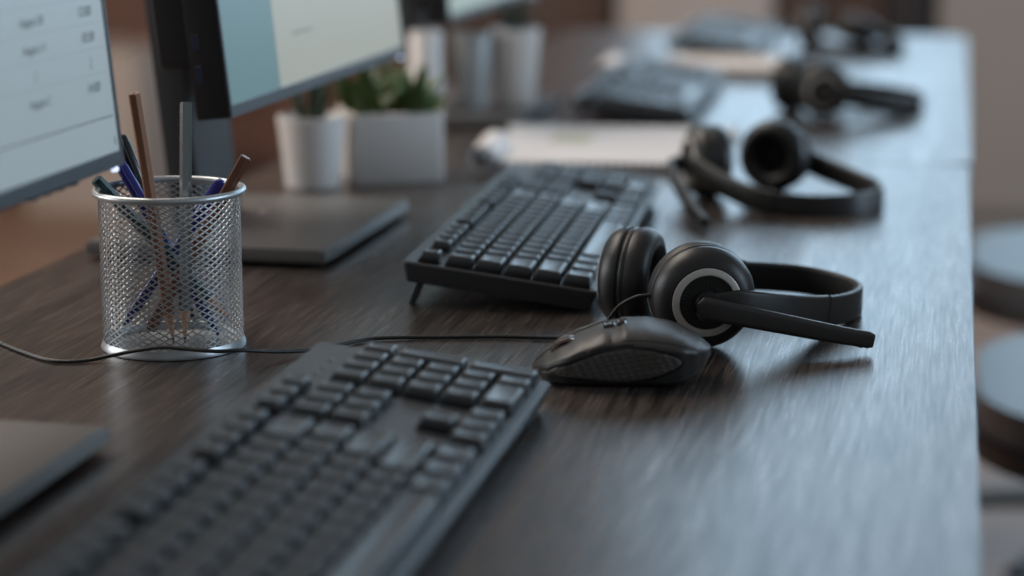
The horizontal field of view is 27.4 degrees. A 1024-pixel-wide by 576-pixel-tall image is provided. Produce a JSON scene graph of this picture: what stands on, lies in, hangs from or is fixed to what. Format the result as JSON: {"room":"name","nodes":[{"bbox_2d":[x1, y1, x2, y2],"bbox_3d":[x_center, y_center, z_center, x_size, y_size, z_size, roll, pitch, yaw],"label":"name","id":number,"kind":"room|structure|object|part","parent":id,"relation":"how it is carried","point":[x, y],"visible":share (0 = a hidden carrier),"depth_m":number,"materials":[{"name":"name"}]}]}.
{"room":"open-plan office","nodes":[
{"label":"open-plan office","id":0,"kind":"room"},
{"bbox_2d":[0,202,1023,575],"bbox_3d":[0.062,0.531,2.810,9.000,0.100,9.400,2,12,12],"label":"floor","id":1,"kind":"structure","parent":0,"point":[30,241],"depth_m":5.38,"materials":[{"name":"brown wood"}]},
{"bbox_2d":[26,39,169,213],"bbox_3d":[-1.221,-0.493,6.314,0.360,0.477,0.400,2,12,12],"label":"cabinet","id":2,"kind":"object","parent":1,"relation":"on","point":[133,71],"visible":0.31,"depth_m":6.16,"materials":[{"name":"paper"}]},
{"bbox_2d":[0,151,980,575],"bbox_3d":[-0.054,0.401,1.347,0.654,0.750,1.641,2,12,12],"label":"desk","id":3,"kind":"object","parent":1,"relation":"on","point":[783,455],"visible":0.47,"depth_m":1.13,"materials":[{"name":"brown wood"}]},
{"bbox_2d":[0,0,124,516],"bbox_3d":[-0.311,-0.102,0.920,0.184,0.409,0.458,2,12,12],"label":"monitor","id":4,"kind":"object","parent":3,"relation":"on","point":[60,128],"visible":1,"depth_m":1.04,"materials":[{"name":"black"}]},
{"bbox_3d":[-0.314,0.092,0.946,0.184,0.010,0.238,2,12,12],"label":"plate","id":5,"kind":"part","parent":4,"relation":"part of","materials":[{"name":"grey plastic"}]},
{"bbox_2d":[111,167,118,171],"bbox_3d":[-0.214,-0.064,1.133,0.003,0.003,0.005,2,12,12],"label":"light","id":6,"kind":"object","parent":4,"relation":"attached to","point":[113,169],"depth_m":1.13,"materials":[{"name":"white"}]},
{"bbox_2d":[91,175,245,361],"bbox_3d":[-0.204,-0.013,1.259,0.092,0.097,0.092,2,12,12],"label":"pen cup","id":7,"kind":"object","parent":3,"relation":"on","point":[200,334],"visible":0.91,"depth_m":1.23,"materials":[{"name":"silver metal"}]},
{"bbox_2d":[128,91,174,342],"bbox_3d":[-0.210,-0.039,1.228,0.007,0.155,0.036,5,13,23],"label":"pencil","id":8,"kind":"object","parent":7,"relation":"in","point":[135,102],"visible":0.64,"depth_m":1.22,"materials":[{"name":"brown paint"}]},
{"bbox_2d":[121,134,195,321],"bbox_3d":[-0.217,-0.036,1.282,0.045,0.116,0.010,1,12,6],"label":"ballpoint pen","id":9,"kind":"object","parent":7,"relation":"in","point":[130,157],"visible":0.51,"depth_m":1.27,"materials":[{"name":"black plastic"}]},
{"bbox_2d":[92,176,228,317],"bbox_3d":[-0.209,-0.023,1.255,0.083,0.095,0.007,-6,13,-28],"label":"pencil","id":10,"kind":"object","parent":7,"relation":"in","point":[99,182],"visible":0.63,"depth_m":1.24,"materials":[{"name":"teal paint"}]},
{"bbox_2d":[117,161,218,335],"bbox_3d":[-0.209,-0.024,1.275,0.061,0.109,0.010,1,12,4],"label":"ballpoint pen","id":11,"kind":"object","parent":7,"relation":"in","point":[127,176],"visible":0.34,"depth_m":1.27,"materials":[{"name":"blue plastic"}]},
{"bbox_2d":[121,178,224,327],"bbox_3d":[-0.205,-0.020,1.267,0.068,0.094,0.010,1,12,4],"label":"ballpoint pen","id":12,"kind":"object","parent":7,"relation":"in","point":[215,188],"visible":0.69,"depth_m":1.26,"materials":[{"name":"blue plastic"}]},
{"bbox_2d":[179,102,191,341],"bbox_3d":[-0.193,-0.038,1.243,0.007,0.143,0.021,2,12,10],"label":"pencil","id":13,"kind":"object","parent":7,"relation":"in","point":[185,179],"visible":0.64,"depth_m":1.24,"materials":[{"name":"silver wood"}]},
{"bbox_2d":[146,154,250,331],"bbox_3d":[-0.187,-0.026,1.251,0.066,0.108,0.007,0,12,2],"label":"pencil","id":14,"kind":"object","parent":7,"relation":"in","point":[239,168],"visible":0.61,"depth_m":1.24,"materials":[{"name":"brown paint"}]},
{"bbox_2d":[84,0,408,264],"bbox_3d":[-0.192,-0.242,1.613,0.184,0.401,0.458,2,12,12],"label":"monitor","id":15,"kind":"object","parent":3,"relation":"on","point":[228,59],"visible":0.85,"depth_m":1.57,"materials":[{"name":"black plastic"}]},
{"bbox_3d":[-0.198,-0.049,1.625,0.184,0.010,0.238,2,12,12],"label":"plate","id":16,"kind":"part","parent":15,"relation":"part of","materials":[{"name":"grey plastic"}]},
{"bbox_2d":[15,341,550,575],"bbox_3d":[-0.087,0.089,0.916,0.129,0.038,0.447,2,12,12],"label":"keyboard","id":17,"kind":"object","parent":3,"relation":"on","point":[348,461],"visible":1,"depth_m":0.91,"materials":[{"name":"plastic"}]},
{"bbox_2d":[277,78,345,189],"bbox_3d":[-0.176,-0.148,1.860,0.065,0.116,0.061,2,12,12],"label":"potted plant","id":18,"kind":"object","parent":3,"relation":"on","point":[311,141],"visible":0.8,"depth_m":1.85,"materials":[{"name":"green plant"}]},
{"bbox_2d":[328,59,445,184],"bbox_3d":[-0.105,-0.156,1.902,0.106,0.114,0.127,-5,13,-24],"label":"potted plant","id":19,"kind":"object","parent":3,"relation":"on","point":[394,126],"visible":0.94,"depth_m":1.88,"materials":[{"name":"white ceramic"}]},
{"bbox_2d":[0,226,874,363],"bbox_3d":[-0.060,-0.003,1.293,0.583,0.064,0.167,-1,12,-5],"label":"headset","id":20,"kind":"object","parent":3,"relation":"on","point":[704,287],"visible":0.93,"depth_m":1.25,"materials":[{"name":"black plastic"}]},
{"bbox_2d":[597,226,666,319],"bbox_3d":[0.075,-0.007,1.313,0.039,0.063,0.064,2,12,12],"label":"ear cup","id":21,"kind":"object","parent":20,"relation":"on","point":[629,257],"depth_m":1.29,"materials":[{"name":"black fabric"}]},
{"bbox_2d":[648,241,754,346],"bbox_3d":[0.113,0.004,1.255,0.064,0.064,0.046,2,12,12],"label":"ear cup","id":22,"kind":"object","parent":20,"relation":"on","point":[704,287],"depth_m":1.24,"materials":[{"name":"black plastic"}]},
{"bbox_3d":[0.159,0.013,1.265,0.100,0.035,0.017,-9,15,-36],"label":"headband arm","id":23,"kind":"part","parent":20,"relation":"part of","materials":[{"name":"plastic"}]},
{"bbox_2d":[469,130,508,172],"bbox_3d":[-0.022,-0.130,1.996,0.027,0.027,0.110,1,12,6],"label":"paper roll","id":24,"kind":"object","parent":3,"relation":"on","point":[481,160],"visible":1,"depth_m":1.98,"materials":[{"name":"white paper"}]},
{"bbox_2d":[402,161,659,309],"bbox_3d":[0.027,-0.048,1.573,0.129,0.038,0.447,2,12,9],"label":"keyboard","id":25,"kind":"object","parent":3,"relation":"on","point":[540,234],"visible":0.98,"depth_m":1.47,"materials":[{"name":"plastic"}]},
{"bbox_2d":[532,316,710,385],"bbox_3d":[0.062,0.035,1.184,0.100,0.034,0.061,0,12,1],"label":"computer mouse","id":26,"kind":"object","parent":3,"relation":"on","point":[626,350],"visible":1,"depth_m":1.16,"materials":[{"name":"plastic"}]},
{"bbox_3d":[0.054,0.034,1.155,0.026,0.006,0.002,1,12,2],"label":"gloss trim","id":27,"kind":"part","parent":26,"relation":"part of","materials":[{"name":"black plastic"}]},
{"bbox_2d":[667,119,883,227],"bbox_3d":[0.200,-0.100,1.763,0.216,0.064,0.172,-7,14,-29],"label":"headset","id":28,"kind":"object","parent":3,"relation":"on","point":[775,155],"visible":1,"depth_m":1.78,"materials":[{"name":"black plastic"}]},
{"bbox_2d":[680,124,732,197],"bbox_3d":[0.168,-0.109,1.806,0.050,0.063,0.063,2,12,12],"label":"ear cup","id":29,"kind":"object","parent":28,"relation":"on","point":[702,146],"depth_m":1.78,"materials":[{"name":"black plastic"}]},
{"bbox_3d":[0.180,-0.086,1.754,0.015,0.038,0.107,-9,15,-37],"label":"headband arm","id":30,"kind":"part","parent":28,"relation":"part of","materials":[{"name":"plastic"}]},
{"bbox_2d":[739,119,811,190],"bbox_3d":[0.231,-0.117,1.841,0.064,0.063,0.045,2,12,12],"label":"ear cup","id":31,"kind":"object","parent":28,"relation":"on","point":[775,154],"depth_m":1.83,"materials":[{"name":"black fabric"}]},
{"bbox_3d":[0.277,-0.101,1.825,0.017,0.037,0.101,-11,16,-42],"label":"headband arm","id":32,"kind":"part","parent":28,"relation":"part of","materials":[{"name":"plastic"}]},
{"bbox_2d":[439,0,617,84],"bbox_3d":[0.049,-0.619,6.126,0.552,0.800,0.441,2,12,12],"label":"sideboard","id":33,"kind":"object","parent":1,"relation":"on","point":[553,17],"visible":0.02,"depth_m":5.88,"materials":[{"name":"brown wood"}]},
{"bbox_3d":[-0.126,-0.605,5.964,0.263,0.680,0.018,2,12,12],"label":"door","id":34,"kind":"part","parent":33,"relation":"part of","materials":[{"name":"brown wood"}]},
{"bbox_3d":[0.144,-0.594,5.909,0.263,0.680,0.018,2,12,12],"label":"door","id":35,"kind":"part","parent":33,"relation":"part of","materials":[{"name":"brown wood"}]},
{"bbox_2d":[618,0,779,31],"bbox_3d":[0.547,-0.599,6.030,0.437,0.800,0.430,2,12,12],"label":"storage cabinet","id":36,"kind":"object","parent":1,"relation":"on","point":[670,15],"visible":0.02,"depth_m":5.80,"materials":[{"name":"beige paint"}]},
{"bbox_2d":[443,29,971,184],"bbox_3d":[0.266,0.091,2.838,0.657,0.750,1.469,2,12,12],"label":"desk","id":37,"kind":"object","parent":1,"relation":"on","point":[936,66],"visible":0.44,"depth_m":2.50,"materials":[{"name":"brown wood"}]},
{"bbox_2d":[399,0,559,128],"bbox_3d":[-0.056,-0.395,2.338,0.184,0.405,0.458,2,12,12],"label":"monitor","id":38,"kind":"object","parent":37,"relation":"on","point":[416,15],"visible":0.52,"depth_m":2.29,"materials":[{"name":"black plastic"}]},
{"bbox_2d":[409,30,442,97],"bbox_3d":[-0.094,-0.238,2.300,0.038,0.085,0.038,2,12,12],"label":"pot","id":39,"kind":"object","parent":38,"relation":"on","point":[425,46],"visible":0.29,"depth_m":2.28,"materials":[{"name":"white ceramic"}]},
{"bbox_2d":[453,31,492,108],"bbox_3d":[-0.043,-0.241,2.319,0.045,0.082,0.045,2,12,12],"label":"tumbler","id":40,"kind":"object","parent":38,"relation":"on","point":[472,49],"visible":1,"depth_m":2.31,"materials":[{"name":"grey plastic"}]},
{"bbox_3d":[-0.058,-0.204,2.370,0.184,0.010,0.238,2,12,12],"label":"plate","id":41,"kind":"part","parent":38,"relation":"part of","materials":[{"name":"grey plastic"}]},
{"bbox_2d":[490,0,540,106],"bbox_3d":[0.004,-0.267,2.333,0.057,0.129,0.057,2,12,12],"label":"potted plant","id":42,"kind":"object","parent":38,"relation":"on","point":[515,49],"visible":1,"depth_m":2.32,"materials":[{"name":"green plant"}]},
{"bbox_2d":[594,53,626,80],"bbox_3d":[0.128,-0.278,2.685,0.035,0.035,0.130,2,12,8],"label":"paper roll","id":43,"kind":"object","parent":37,"relation":"on","point":[613,59],"visible":0.49,"depth_m":2.67,"materials":[{"name":"white paper"}]},
{"bbox_2d":[499,124,740,173],"bbox_3d":[0.090,-0.140,2.083,0.245,0.011,0.299,2,12,12],"label":"notepad","id":44,"kind":"object","parent":37,"relation":"on","point":[626,149],"visible":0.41,"depth_m":2.06,"materials":[{"name":"white paper"}]},
{"bbox_2d":[572,57,723,126],"bbox_3d":[0.168,-0.236,2.475,0.129,0.038,0.447,2,12,10],"label":"keyboard","id":45,"kind":"object","parent":37,"relation":"on","point":[670,92],"visible":1,"depth_m":2.36,"materials":[{"name":"plastic"}]},
{"bbox_2d":[665,14,777,55],"bbox_3d":[0.323,-0.382,3.178,0.129,0.038,0.447,2,12,11],"label":"keyboard","id":46,"kind":"object","parent":37,"relation":"on","point":[719,35],"visible":0.98,"depth_m":3.06,"materials":[{"name":"plastic"}]},
{"bbox_2d":[666,55,783,79],"bbox_3d":[0.288,-0.298,2.834,0.184,0.016,0.180,2,12,12],"label":"notepad","id":47,"kind":"object","parent":37,"relation":"on","point":[733,67],"visible":0.44,"depth_m":2.81,"materials":[{"name":"white paper"}]},
{"bbox_2d":[781,7,904,56],"bbox_3d":[0.470,-0.381,3.113,0.216,0.064,0.171,-3,12,-15],"label":"headset","id":48,"kind":"object","parent":37,"relation":"on","point":[862,31],"visible":1,"depth_m":3.13,"materials":[{"name":"black plastic"}]},
{"bbox_2d":[797,7,822,48],"bbox_3d":[0.449,-0.392,3.163,0.041,0.063,0.064,2,12,12],"label":"ear cup","id":49,"kind":"object","parent":48,"relation":"on","point":[809,18],"depth_m":3.14,"materials":[{"name":"black fabric"}]},
{"bbox_3d":[0.447,-0.368,3.109,0.015,0.038,0.107,-5,13,-22],"label":"headband arm","id":50,"kind":"part","parent":48,"relation":"part of","materials":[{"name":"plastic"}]},
{"bbox_2d":[835,14,876,43],"bbox_3d":[0.522,-0.392,3.182,0.064,0.048,0.064,2,12,12],"label":"ear cup","id":51,"kind":"object","parent":48,"relation":"on","point":[856,29],"depth_m":3.16,"materials":[{"name":"black fabric"}]},
{"bbox_3d":[0.560,-0.377,3.153,0.017,0.037,0.101,-6,13,-27],"label":"headband arm","id":52,"kind":"part","parent":48,"relation":"part of","materials":[{"name":"plastic"}]},
{"bbox_2d":[770,56,923,118],"bbox_3d":[0.387,-0.233,2.395,0.172,0.064,0.187,5,13,21],"label":"headset","id":53,"kind":"object","parent":37,"relation":"on","point":[822,88],"visible":1,"depth_m":2.33,"materials":[{"name":"black plastic"}]},
{"bbox_2d":[770,56,808,111],"bbox_3d":[0.320,-0.234,2.404,0.045,0.063,0.064,2,12,12],"label":"ear cup","id":54,"kind":"object","parent":53,"relation":"on","point":[784,75],"depth_m":2.38,"materials":[{"name":"black plastic"}]},
{"bbox_2d":[794,60,850,117],"bbox_3d":[0.346,-0.222,2.340,0.064,0.064,0.040,2,12,12],"label":"ear cup","id":55,"kind":"object","parent":53,"relation":"on","point":[822,89],"depth_m":2.32,"materials":[{"name":"black plastic"}]},
{"bbox_3d":[0.377,-0.232,2.448,0.155,0.037,0.017,-4,13,-20],"label":"headband arm","id":56,"kind":"part","parent":53,"relation":"part of","materials":[{"name":"plastic"}]},
{"bbox_3d":[0.407,-0.211,2.354,0.134,0.038,0.021,-7,14,-31],"label":"headband arm","id":57,"kind":"part","parent":53,"relation":"part of","materials":[{"name":"plastic"}]},
{"bbox_2d":[780,0,887,32],"bbox_3d":[0.911,-0.583,5.955,0.282,0.800,0.430,2,12,12],"label":"sideboard","id":58,"kind":"object","parent":1,"relation":"on","point":[832,10],"visible":0.02,"depth_m":5.71,"materials":[{"name":"brown wood"}]},
{"bbox_3d":[0.802,-0.566,5.775,0.128,0.680,0.018,2,12,12],"label":"door","id":59,"kind":"part","parent":58,"relation":"part of","materials":[{"name":"brown wood"}]},
{"bbox_3d":[0.939,-0.560,5.747,0.128,0.680,0.018,2,12,12],"label":"door","id":60,"kind":"part","parent":58,"relation":"part of","materials":[{"name":"brown wood"}]},
{"bbox_2d":[887,0,933,34],"bbox_3d":[1.117,-0.574,5.913,0.122,0.800,0.430,2,12,12],"label":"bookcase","id":61,"kind":"object","parent":1,"relation":"on","point":[904,17],"visible":0.02,"depth_m":5.67,"materials":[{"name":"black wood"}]},
{"bbox_2d":[937,0,1023,235],"bbox_3d":[2.492,-0.555,5.624,2.662,0.880,0.430,2,12,12],"label":"base cabinet","id":62,"kind":"object","parent":1,"relation":"on","point":[993,30],"visible":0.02,"depth_m":5.67,"materials":[{"name":"beige paint"}]},
{"bbox_2d":[972,227,1023,575],"bbox_3d":[0.923,-0.096,2.968,0.638,1.058,0.576,2,12,12],"label":"office chair","id":63,"kind":"object","parent":1,"relation":"on","point":[997,255],"visible":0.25,"depth_m":2.89,"materials":[{"name":"black plastic"}]},
{"bbox_2d":[972,227,1023,309],"bbox_3d":[0.900,-0.024,2.965,0.490,0.040,0.475,2,12,12],"label":"seat cushion","id":64,"kind":"object","parent":63,"relation":"on","point":[997,255],"depth_m":2.89,"materials":[{"name":"grey leather"}]},
{"bbox_3d":[0.766,0.314,3.116,0.274,0.071,0.045,7,14,30],"label":"leg","id":65,"kind":"part","parent":63,"relation":"part of","materials":[{"name":"black plastic"}]},
{"bbox_3d":[0.783,0.351,2.938,0.274,0.071,0.045,-10,15,-40],"label":"leg","id":66,"kind":"part","parent":63,"relation":"part of","materials":[{"name":"black plastic"}]},
{"bbox_2d":[976,334,1023,480],"bbox_3d":[0.775,0.050,2.268,0.638,1.058,0.576,2,12,12],"label":"office chair","id":67,"kind":"object","parent":1,"relation":"on","point":[1000,363],"visible":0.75,"depth_m":2.19,"materials":[{"name":"black plastic"}]},
{"bbox_2d":[105,0,937,157],"bbox_3d":[0.853,-2.223,5.981,9.050,4.000,0.200,2,12,12],"label":"wall","id":68,"kind":"structure","parent":0,"point":[255,133],"depth_m":6.59,"materials":[{"name":"brown paint"}]},
{"bbox_2d":[235,157,281,176],"bbox_3d":[-1.739,-0.401,6.797,3.600,0.100,0.020,2,12,12],"label":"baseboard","id":69,"kind":"structure","parent":68,"relation":"attached to","point":[256,163],"depth_m":6.59,"materials":[{"name":"brown wood"}]}
]}

